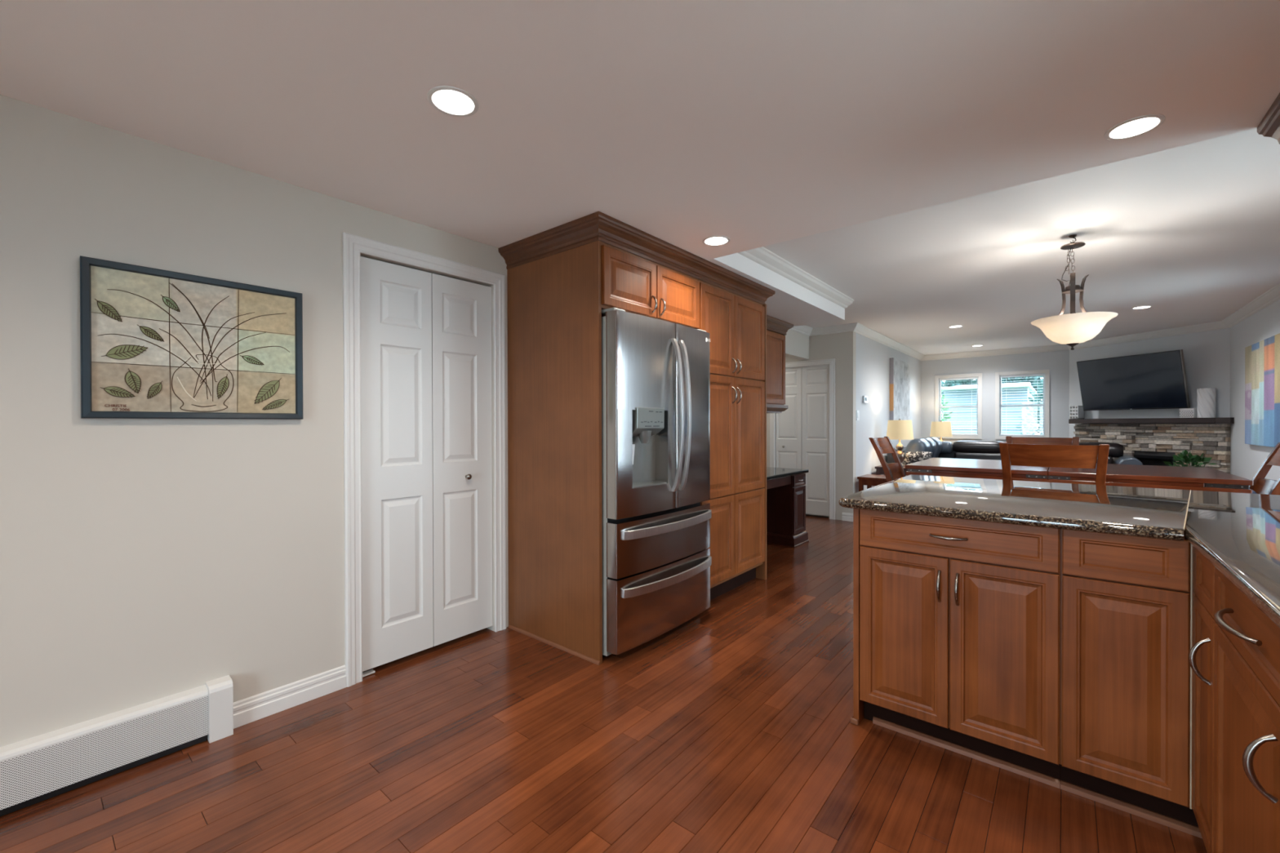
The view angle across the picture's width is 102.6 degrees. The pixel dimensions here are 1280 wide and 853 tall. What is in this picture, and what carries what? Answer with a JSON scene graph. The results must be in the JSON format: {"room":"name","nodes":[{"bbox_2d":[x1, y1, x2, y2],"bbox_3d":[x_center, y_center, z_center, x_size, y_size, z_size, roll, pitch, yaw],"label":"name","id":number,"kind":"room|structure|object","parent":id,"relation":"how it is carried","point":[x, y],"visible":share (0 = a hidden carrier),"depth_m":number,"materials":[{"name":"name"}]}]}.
{"room":"kitchen","nodes":[
{"label":"kitchen","id":0,"kind":"room"},
{"bbox_2d":[0,94,808,746],"bbox_3d":[-0.799,-0.021,3.251,0.220,2.450,9.187,0,0,40],"label":"wall","id":1,"kind":"structure","parent":0,"point":[142,561],"depth_m":1.88,"materials":[{"name":"beige paint"}]},
{"bbox_2d":[0,675,233,816],"bbox_3d":[-2.192,1.110,1.355,0.060,0.216,1.777,0,0,40],"label":"baseboard heater","id":2,"kind":"object","parent":1,"relation":"attached to","point":[44,766],"visible":1,"depth_m":1.77,"materials":[{"name":"white metal"}]},
{"bbox_2d":[79,255,302,419],"bbox_3d":[-1.684,-0.303,1.987,0.030,0.547,0.654,0,0,40],"label":"framed picture","id":3,"kind":"object","parent":1,"relation":"attached to","point":[155,343],"visible":1,"depth_m":1.94,"materials":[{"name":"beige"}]},
{"bbox_2d":[233,665,346,728],"bbox_3d":[-1.505,1.162,2.219,0.014,0.100,0.428,0,0,40],"label":"baseboard","id":4,"kind":"structure","parent":1,"relation":"attached to","point":[252,708],"depth_m":2.20,"materials":[{"name":"white paint"}]},
{"bbox_2d":[342,231,506,687],"bbox_3d":[-1.105,0.153,2.735,0.069,2.109,0.888,0,0,40],"label":"door","id":5,"kind":"structure","parent":1,"relation":"in","point":[417,344],"depth_m":2.67,"materials":[{"name":"white paint"}]},
{"bbox_2d":[766,315,793,413],"bbox_3d":[1.004,-0.603,4.954,0.382,0.929,1.467,0,0,40],"label":"upper cabinet","id":6,"kind":"object","parent":1,"relation":"attached to","point":[776,329],"visible":0.19,"depth_m":5.21,"materials":[{"name":"brown wood"}]},
{"bbox_2d":[0,514,1207,852],"bbox_3d":[1.445,1.236,3.941,6.000,0.080,13.300,0,0,40],"label":"floor","id":7,"kind":"structure","parent":0,"point":[730,729],"depth_m":1.80,"materials":[{"name":"brown wood"}]},
{"bbox_2d":[506,240,699,665],"bbox_3d":[-0.193,0.129,3.173,0.814,2.150,0.929,0,0,40],"label":"tall cabinet","id":8,"kind":"object","parent":7,"relation":"on","point":[555,303],"visible":0.99,"depth_m":2.81,"materials":[{"name":"brown wood"}]},
{"bbox_2d":[601,307,711,657],"bbox_3d":[-0.115,0.299,3.139,0.918,1.806,0.885,0,0,40],"label":"refrigerator","id":9,"kind":"object","parent":7,"relation":"on","point":[657,560],"visible":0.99,"depth_m":2.77,"materials":[{"name":"grey metal"}]},
{"bbox_2d":[697,279,766,600],"bbox_3d":[0.405,0.123,3.892,0.818,2.150,0.933,0,0,40],"label":"pantry cabinet","id":10,"kind":"object","parent":7,"relation":"on","point":[736,324],"visible":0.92,"depth_m":3.64,"materials":[{"name":"brown wood"}]},
{"bbox_2d":[497,211,775,304],"bbox_3d":[0.113,-1.002,3.530,0.825,0.111,1.981,0,0,40],"label":"crown molding","id":11,"kind":"structure","parent":10,"relation":"attached to","point":[597,225],"depth_m":2.88,"materials":[{"name":"brown wood"}]},
{"bbox_2d":[766,466,808,547],"bbox_3d":[1.077,0.819,4.912,0.552,0.745,1.481,0,0,40],"label":"desk","id":12,"kind":"object","parent":7,"relation":"on","point":[785,486],"visible":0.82,"depth_m":5.14,"materials":[{"name":"brown wood"}]},
{"bbox_2d":[857,474,897,491],"bbox_3d":[3.061,0.902,6.353,0.590,0.555,0.420,0,0,40],"label":"console table","id":13,"kind":"object","parent":7,"relation":"on","point":[869,480],"visible":0.35,"depth_m":6.33,"materials":[{"name":"brown wood"}]},
{"bbox_2d":[868,436,905,482],"bbox_3d":[2.217,0.641,4.141,0.618,1.104,0.490,0,0,40],"label":"dining chair","id":14,"kind":"object","parent":7,"relation":"on","point":[892,471],"visible":0.31,"depth_m":4.32,"materials":[{"name":"brown wood"}]},
{"bbox_2d":[875,465,907,475],"bbox_3d":[3.520,0.858,6.946,0.520,0.635,0.460,0,0,40],"label":"end table","id":15,"kind":"object","parent":7,"relation":"on","point":[879,470],"visible":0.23,"depth_m":6.90,"materials":[{"name":"brown wood"}]},
{"bbox_2d":[886,418,913,466],"bbox_3d":[3.522,0.216,6.954,0.336,0.646,0.336,0,0,40],"label":"table lamp","id":16,"kind":"object","parent":15,"relation":"on","point":[899,429],"visible":0.8,"depth_m":6.84,"materials":[{"name":"beige fabric"}]},
{"bbox_2d":[849,508,1061,788],"bbox_3d":[1.387,0.766,2.211,0.661,0.879,0.934,0,0,40],"label":"base cabinet","id":17,"kind":"object","parent":7,"relation":"on","point":[957,622],"visible":0.97,"depth_m":1.84,"materials":[{"name":"brown wood"}]},
{"bbox_2d":[838,474,1189,541],"bbox_3d":[1.646,0.309,2.212,1.158,0.038,1.267,0,0,40],"label":"countertop","id":18,"kind":"structure","parent":17,"relation":"on","point":[1160,513],"depth_m":1.97,"materials":[{"name":"stone"}]},
{"bbox_2d":[887,437,1142,465],"bbox_3d":[5.158,0.641,7.198,2.740,0.940,1.940,0,0,40],"label":"sectional sofa","id":19,"kind":"object","parent":7,"relation":"on","point":[977,450],"visible":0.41,"depth_m":7.72,"materials":[{"name":"black leather"}]},
{"bbox_2d":[902,438,930,463],"bbox_3d":[3.929,0.432,7.345,0.368,0.519,0.440,0,0,40],"label":"cushion","id":20,"kind":"object","parent":19,"relation":"on","point":[917,444],"depth_m":7.18,"materials":[{"name":"grey leather"}]},
{"bbox_2d":[902,451,932,465],"bbox_3d":[3.861,0.513,7.168,0.380,0.336,0.228,0,0,0],"label":"throw pillow","id":21,"kind":"object","parent":19,"relation":"on","point":[913,456],"visible":0.39,"depth_m":7.07,"materials":[{"name":"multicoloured fabric"}]},
{"bbox_2d":[924,438,936,457],"bbox_3d":[4.186,0.430,7.639,0.368,0.519,0.440,0,0,40],"label":"cushion","id":22,"kind":"object","parent":19,"relation":"on","point":[932,442],"depth_m":7.48,"materials":[{"name":"grey leather"}]},
{"bbox_2d":[926,437,942,457],"bbox_3d":[4.468,0.428,7.963,0.368,0.519,0.440,0,0,40],"label":"cushion","id":23,"kind":"object","parent":19,"relation":"on","point":[939,443],"depth_m":7.78,"materials":[{"name":"grey leather"}]},
{"bbox_2d":[939,441,952,453],"bbox_3d":[4.806,0.336,8.176,0.290,0.200,0.300,0,0,40],"label":"cushion","id":24,"kind":"object","parent":19,"relation":"on","point":[947,446],"depth_m":8.03,"materials":[{"name":"grey leather"}]},
{"bbox_2d":[952,440,1003,453],"bbox_3d":[5.245,0.321,7.929,0.680,0.200,0.260,0,0,40],"label":"cushion","id":25,"kind":"object","parent":19,"relation":"on","point":[958,446],"depth_m":7.86,"materials":[{"name":"black leather"}]},
{"bbox_2d":[1079,442,1123,457],"bbox_3d":[6.263,0.324,7.085,0.595,0.200,0.260,0,0,40],"label":"cushion","id":26,"kind":"object","parent":19,"relation":"on","point":[1116,450],"depth_m":6.88,"materials":[{"name":"black leather"}]},
{"bbox_2d":[1005,435,1079,460],"bbox_3d":[3.234,0.639,4.148,0.490,1.104,0.618,0,0,40],"label":"dining chair","id":27,"kind":"object","parent":7,"relation":"on","point":[1009,439],"visible":0.2,"depth_m":4.35,"materials":[{"name":"brown wood"}]},
{"bbox_2d":[999,442,1109,485],"bbox_3d":[2.524,0.646,3.142,0.490,1.104,0.618,0,0,40],"label":"dining chair","id":28,"kind":"object","parent":7,"relation":"on","point":[1078,456],"visible":0.27,"depth_m":2.92,"materials":[{"name":"brown wood"}]},
{"bbox_2d":[905,457,1253,493],"bbox_3d":[2.855,0.735,3.555,1.633,0.920,1.010,0,0,40],"label":"dining table","id":29,"kind":"object","parent":7,"relation":"on","point":[1178,477],"visible":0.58,"depth_m":3.16,"materials":[{"name":"brown wood"}]},
{"bbox_2d":[1060,528,1202,838],"bbox_3d":[1.791,0.766,1.896,0.362,0.879,0.903,0,0,40],"label":"base cabinet","id":30,"kind":"object","parent":7,"relation":"on","point":[1127,602],"visible":0.81,"depth_m":1.57,"materials":[{"name":"brown wood"}]},
{"bbox_2d":[1068,417,1234,473],"bbox_3d":[6.844,0.528,6.968,0.222,1.279,1.895,0,0,-11],"label":"fireplace","id":31,"kind":"object","parent":7,"relation":"on","point":[1151,441],"visible":0.37,"depth_m":6.77,"materials":[{"name":"stacked stone"},{"name":"dark stained wood"},{"name":"black metal"}]},
{"bbox_2d":[1069,405,1084,418],"bbox_3d":[6.672,-0.216,7.841,0.137,0.200,0.137,0,0,-11],"label":"decorative box","id":32,"kind":"object","parent":31,"relation":"on","point":[1075,411],"visible":0.98,"depth_m":7.79,"materials":[{"name":"white ceramic"}]},
{"bbox_2d":[1068,417,1215,423],"bbox_3d":[6.831,-0.076,7.018,0.221,0.070,1.725,0,0,-11],"label":"mantel shelf","id":33,"kind":"object","parent":31,"relation":"attached to","point":[1138,420],"depth_m":6.84,"materials":[{"name":"brown wood"}]},
{"bbox_2d":[1179,408,1197,417],"bbox_3d":[6.915,-0.168,6.456,0.106,0.118,0.146,0,0,-11],"label":"patterned box","id":34,"kind":"object","parent":31,"relation":"on","point":[1184,412],"visible":0.91,"depth_m":6.43,"materials":[{"name":"white ceramic"}]},
{"bbox_2d":[1196,387,1216,417],"bbox_3d":[6.964,-0.289,6.307,0.160,0.360,0.160,0,0,40],"label":"ribbed vase","id":35,"kind":"object","parent":31,"relation":"on","point":[1206,398],"visible":1,"depth_m":6.26,"materials":[{"name":"white ceramic"}]},
{"bbox_2d":[1162,449,1216,466],"bbox_3d":[6.643,0.726,6.196,0.460,0.894,0.456,0,0,40],"label":"potted plant","id":36,"kind":"object","parent":7,"relation":"on","point":[1182,458],"visible":0.33,"depth_m":6.18,"materials":[{"name":"green plant"}]},
{"bbox_2d":[1188,546,1216,852],"bbox_3d":[1.732,0.770,1.190,0.658,0.879,0.258,0,0,40],"label":"base cabinet","id":37,"kind":"object","parent":7,"relation":"on","point":[1201,655],"visible":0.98,"depth_m":1.36,"materials":[{"name":"brown wood"}]},
{"bbox_2d":[1185,442,1279,528],"bbox_3d":[3.506,0.644,3.074,0.618,1.104,0.490,0,0,40],"label":"dining chair","id":38,"kind":"object","parent":7,"relation":"on","point":[1261,485],"visible":0.12,"depth_m":3.07,"materials":[{"name":"brown wood"}]},
{"bbox_2d":[1213,566,1279,852],"bbox_3d":[1.472,0.773,0.877,0.658,0.879,0.550,0,0,40],"label":"base cabinet","id":39,"kind":"object","parent":7,"relation":"on","point":[1246,655],"visible":0.99,"depth_m":1.06,"materials":[{"name":"brown wood"}]},
{"bbox_3d":[1.099,0.776,0.427,0.658,0.879,0.612,0,0,40],"label":"base cabinet","id":40,"kind":"object","parent":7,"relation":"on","visible":0},
{"bbox_2d":[1182,489,1279,628],"bbox_3d":[1.752,0.314,1.203,0.641,0.038,2.685,0,0,40],"label":"countertop","id":41,"kind":"structure","parent":40,"relation":"on","point":[1238,534],"depth_m":1.36,"materials":[{"name":"stone"}]},
{"bbox_3d":[5.171,0.852,8.852,0.530,0.620,0.460,0,0,40],"label":"end table","id":42,"kind":"object","parent":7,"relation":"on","visible":0},
{"bbox_2d":[929,420,952,441],"bbox_3d":[5.191,0.218,8.843,0.336,0.646,0.336,0,0,40],"label":"table lamp","id":43,"kind":"object","parent":42,"relation":"on","point":[940,428],"visible":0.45,"depth_m":8.72,"materials":[{"name":"beige fabric"}]},
{"bbox_2d":[0,0,1279,326],"bbox_3d":[0.175,-1.204,1.521,3.725,0.310,8.020,0,0,40],"label":"ceiling","id":44,"kind":"structure","parent":0,"point":[754,124],"depth_m":1.63,"materials":[{"name":"white paint"}]},
{"bbox_2d":[426,85,478,116],"bbox_3d":[-0.602,-1.044,1.653,0.156,0.006,0.156,0,0,40],"label":"recessed light","id":45,"kind":"object","parent":44,"relation":"in","point":[447,100],"visible":1,"depth_m":1.65,"materials":[{"name":"white paint"}]},
{"bbox_2d":[702,235,729,245],"bbox_3d":[0.433,-1.053,2.914,0.156,0.006,0.156,0,0,40],"label":"recessed light","id":46,"kind":"object","parent":44,"relation":"in","point":[713,240],"visible":1,"depth_m":2.90,"materials":[{"name":"white paint"}]},
{"bbox_2d":[737,246,853,308],"bbox_3d":[1.296,-1.218,4.171,0.090,0.074,2.510,0,0,40],"label":"trim","id":47,"kind":"structure","parent":44,"relation":"attached to","point":[762,255],"depth_m":4.09,"materials":[{"name":"white paint"}]},
{"bbox_2d":[1104,114,1165,140],"bbox_3d":[1.739,-1.050,1.806,0.156,0.006,0.156,0,0,40],"label":"recessed light","id":48,"kind":"object","parent":44,"relation":"in","point":[1138,126],"visible":1,"depth_m":1.80,"materials":[{"name":"white paint"}]},
{"bbox_2d":[766,331,856,519],"bbox_3d":[1.348,-0.043,6.662,2.375,2.450,1.620,0,0,40],"label":"wall","id":49,"kind":"structure","parent":0,"point":[842,347],"depth_m":6.45,"materials":[{"name":"beige paint"}]},
{"bbox_2d":[769,358,835,519],"bbox_3d":[2.140,0.159,6.794,0.887,2.040,0.063,0,0,40],"label":"door","id":50,"kind":"structure","parent":49,"relation":"in","point":[802,436],"depth_m":6.72,"materials":[{"name":"white paint"}]},
{"bbox_2d":[856,333,921,492],"bbox_3d":[3.920,-0.056,7.998,0.120,2.450,3.920,0,0,40],"label":"wall","id":51,"kind":"structure","parent":0,"point":[873,357],"depth_m":7.09,"materials":[{"name":"white paint"}]},
{"bbox_2d":[841,512,853,521],"bbox_3d":[3.845,1.119,7.908,0.144,0.100,3.927,0,0,40],"label":"baseboard","id":52,"kind":"structure","parent":51,"relation":"attached to","point":[848,517],"depth_m":6.40,"materials":[{"name":"white paint"}]},
{"bbox_2d":[789,322,924,360],"bbox_3d":[3.294,-1.232,7.522,0.630,0.090,5.200,0,0,40],"label":"trim","id":53,"kind":"structure","parent":51,"relation":"attached to","point":[857,327],"depth_m":6.61,"materials":[{"name":"white paint"}]},
{"bbox_2d":[856,410,859,420],"bbox_3d":[2.762,-0.141,6.497,0.012,0.130,0.100,0,0,40],"label":"light switch","id":54,"kind":"object","parent":51,"relation":"attached to","point":[857,411],"visible":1,"depth_m":6.48,"materials":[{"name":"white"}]},
{"bbox_2d":[862,395,867,403],"bbox_3d":[2.943,-0.354,6.702,0.029,0.090,0.160,0,0,40],"label":"thermostat","id":55,"kind":"object","parent":51,"relation":"attached to","point":[864,398],"visible":1,"depth_m":6.65,"materials":[{"name":"white plastic"}]},
{"bbox_2d":[889,357,909,420],"bbox_3d":[4.079,-0.552,8.045,0.055,0.950,1.020,0,0,40],"label":"canvas painting","id":56,"kind":"object","parent":51,"relation":"attached to","point":[899,370],"visible":0.91,"depth_m":7.89},
{"bbox_2d":[920,350,1069,444],"bbox_3d":[6.004,-0.065,8.739,2.145,2.450,0.120,0,0,40],"label":"wall","id":57,"kind":"structure","parent":0,"point":[1057,362],"depth_m":8.68,"materials":[{"name":"white paint"}]},
{"bbox_2d":[934,373,982,439],"bbox_3d":[5.609,-0.350,9.038,0.708,1.129,0.120,0,0,40],"label":"window","id":58,"kind":"structure","parent":57,"relation":"in","point":[938,406],"depth_m":8.98,"materials":[{"name":"white paint"}]},
{"bbox_2d":[939,376,977,435],"bbox_3d":[5.602,-0.356,9.029,0.584,1.008,0.041,0,0,40],"label":"window blind","id":59,"kind":"object","parent":58,"relation":"attached to","point":[976,377],"visible":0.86,"depth_m":8.99,"materials":[{"name":"white plastic"}]},
{"bbox_2d":[995,369,1049,439],"bbox_3d":[6.301,-0.348,8.465,0.713,1.129,0.120,0,0,40],"label":"window","id":60,"kind":"structure","parent":57,"relation":"in","point":[1046,377],"depth_m":8.45,"materials":[{"name":"white paint"}]},
{"bbox_2d":[1000,373,1044,435],"bbox_3d":[6.293,-0.355,8.456,0.589,1.008,0.041,0,0,40],"label":"window blind","id":61,"kind":"object","parent":60,"relation":"attached to","point":[1040,374],"visible":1,"depth_m":8.44,"materials":[{"name":"white plastic"}]},
{"bbox_2d":[763,128,1279,355],"bbox_3d":[3.226,-1.329,6.045,6.050,0.120,7.860,0,0,40],"label":"ceiling","id":62,"kind":"structure","parent":0,"point":[1190,233],"depth_m":3.68,"materials":[{"name":"white paint"}]},
{"bbox_2d":[948,324,963,328],"bbox_3d":[4.013,-1.270,6.522,0.160,0.006,0.160,0,0,40],"label":"recessed light","id":63,"kind":"object","parent":62,"relation":"in","point":[956,326],"visible":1,"depth_m":6.50,"materials":[{"name":"white paint"}]},
{"bbox_2d":[1031,234,1118,350],"bbox_3d":[2.835,-0.878,3.361,0.438,0.751,0.456,0,0,40],"label":"chandelier","id":64,"kind":"object","parent":62,"relation":"hanging from","point":[1072,329],"visible":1,"depth_m":3.31,"materials":[{"name":"white glass"}]},
{"bbox_2d":[1131,305,1151,309],"bbox_3d":[5.343,-1.268,5.461,0.160,0.006,0.160,0,0,40],"label":"recessed light","id":65,"kind":"object","parent":62,"relation":"in","point":[1144,306],"visible":1,"depth_m":5.46,"materials":[{"name":"white paint"}]},
{"bbox_2d":[1069,328,1230,442],"bbox_3d":[6.984,-0.058,7.131,0.120,2.450,1.905,0,0,-11],"label":"wall","id":66,"kind":"structure","parent":0,"point":[1206,354],"depth_m":6.59,"materials":[{"name":"white paint"}]},
{"bbox_2d":[921,283,1279,360],"bbox_3d":[5.335,-1.223,4.920,2.768,0.090,8.490,0,0,15],"label":"trim","id":67,"kind":"structure","parent":66,"relation":"attached to","point":[1272,295],"depth_m":6.93,"materials":[{"name":"white paint"}]},
{"bbox_2d":[1076,349,1190,410],"bbox_3d":[6.782,-0.601,7.067,0.294,0.739,1.265,0,0,-11],"label":"television","id":68,"kind":"object","parent":66,"relation":"attached to","point":[1152,380],"visible":1,"depth_m":6.95,"materials":[{"name":"black plastic"},{"name":"dark glass screen"}]},
{"bbox_2d":[1230,299,1279,480],"bbox_3d":[5.059,-0.035,3.613,0.120,2.450,6.680,0,0,40],"label":"wall","id":69,"kind":"structure","parent":0,"point":[1246,460],"depth_m":5.71,"materials":[{"name":"white paint"}]},
{"bbox_2d":[1244,333,1279,447],"bbox_3d":[6.064,-0.327,4.953,0.035,1.035,1.450,0,0,40],"label":"abstract painting","id":70,"kind":"object","parent":69,"relation":"attached to","point":[1262,358],"visible":1,"depth_m":5.01,"materials":[{"name":"paint"}]},
{"bbox_3d":[0.804,-0.004,-0.543,0.120,2.450,5.390,0,0,40],"label":"wall","id":71,"kind":"structure","parent":0,"visible":0},
{"bbox_2d":[1257,93,1279,144],"bbox_3d":[1.964,-0.645,1.253,0.385,0.809,1.127,0,0,40],"label":"upper cabinet","id":72,"kind":"object","parent":71,"relation":"attached to","point":[1269,126],"visible":1,"depth_m":1.73,"materials":[{"name":"brown wood"}]},
{"bbox_3d":[12.765,1.585,15.409,60.000,0.250,80.000,0,0,40],"label":"ground","id":73,"kind":"structure","parent":0,"visible":0},
{"bbox_3d":[16.433,1.418,19.835,24.000,0.019,28.500,0,0,40],"label":"lawn","id":74,"kind":"structure","parent":73,"relation":"on","visible":0},
{"bbox_2d":[941,387,952,426],"bbox_3d":[7.316,0.197,12.930,0.973,2.589,0.973,0,0,40],"label":"evergreen tree","id":75,"kind":"object","parent":74,"relation":"on","point":[943,396],"visible":0.02,"depth_m":12.71,"materials":[{"name":"green plant"}]},
{"bbox_2d":[941,378,977,413],"bbox_3d":[13.972,-0.692,22.185,2.592,4.235,2.519,0,0,-7],"label":"tree","id":76,"kind":"object","parent":74,"relation":"on","point":[961,382],"visible":0.16,"depth_m":21.86,"materials":[{"name":"teal plant"}]},
{"bbox_2d":[941,382,1036,434],"bbox_3d":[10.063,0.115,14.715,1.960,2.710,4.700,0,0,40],"label":"neighbor house","id":77,"kind":"object","parent":74,"relation":"on","point":[961,418],"visible":0.19,"depth_m":13.46,"materials":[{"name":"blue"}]},
{"bbox_2d":[974,376,1043,407],"bbox_3d":[12.781,-0.478,17.448,2.491,3.863,2.400,0,0,40],"label":"tree","id":78,"kind":"object","parent":74,"relation":"on","point":[1032,379],"visible":0.14,"depth_m":16.83,"materials":[{"name":"teal plant"}]},
{"bbox_2d":[1015,378,1043,434],"bbox_3d":[9.567,0.135,11.825,1.376,2.717,1.419,0,0,10],"label":"evergreen tree","id":79,"kind":"object","parent":74,"relation":"on","point":[1036,414],"visible":0.05,"depth_m":11.95,"materials":[{"name":"teal plant"}]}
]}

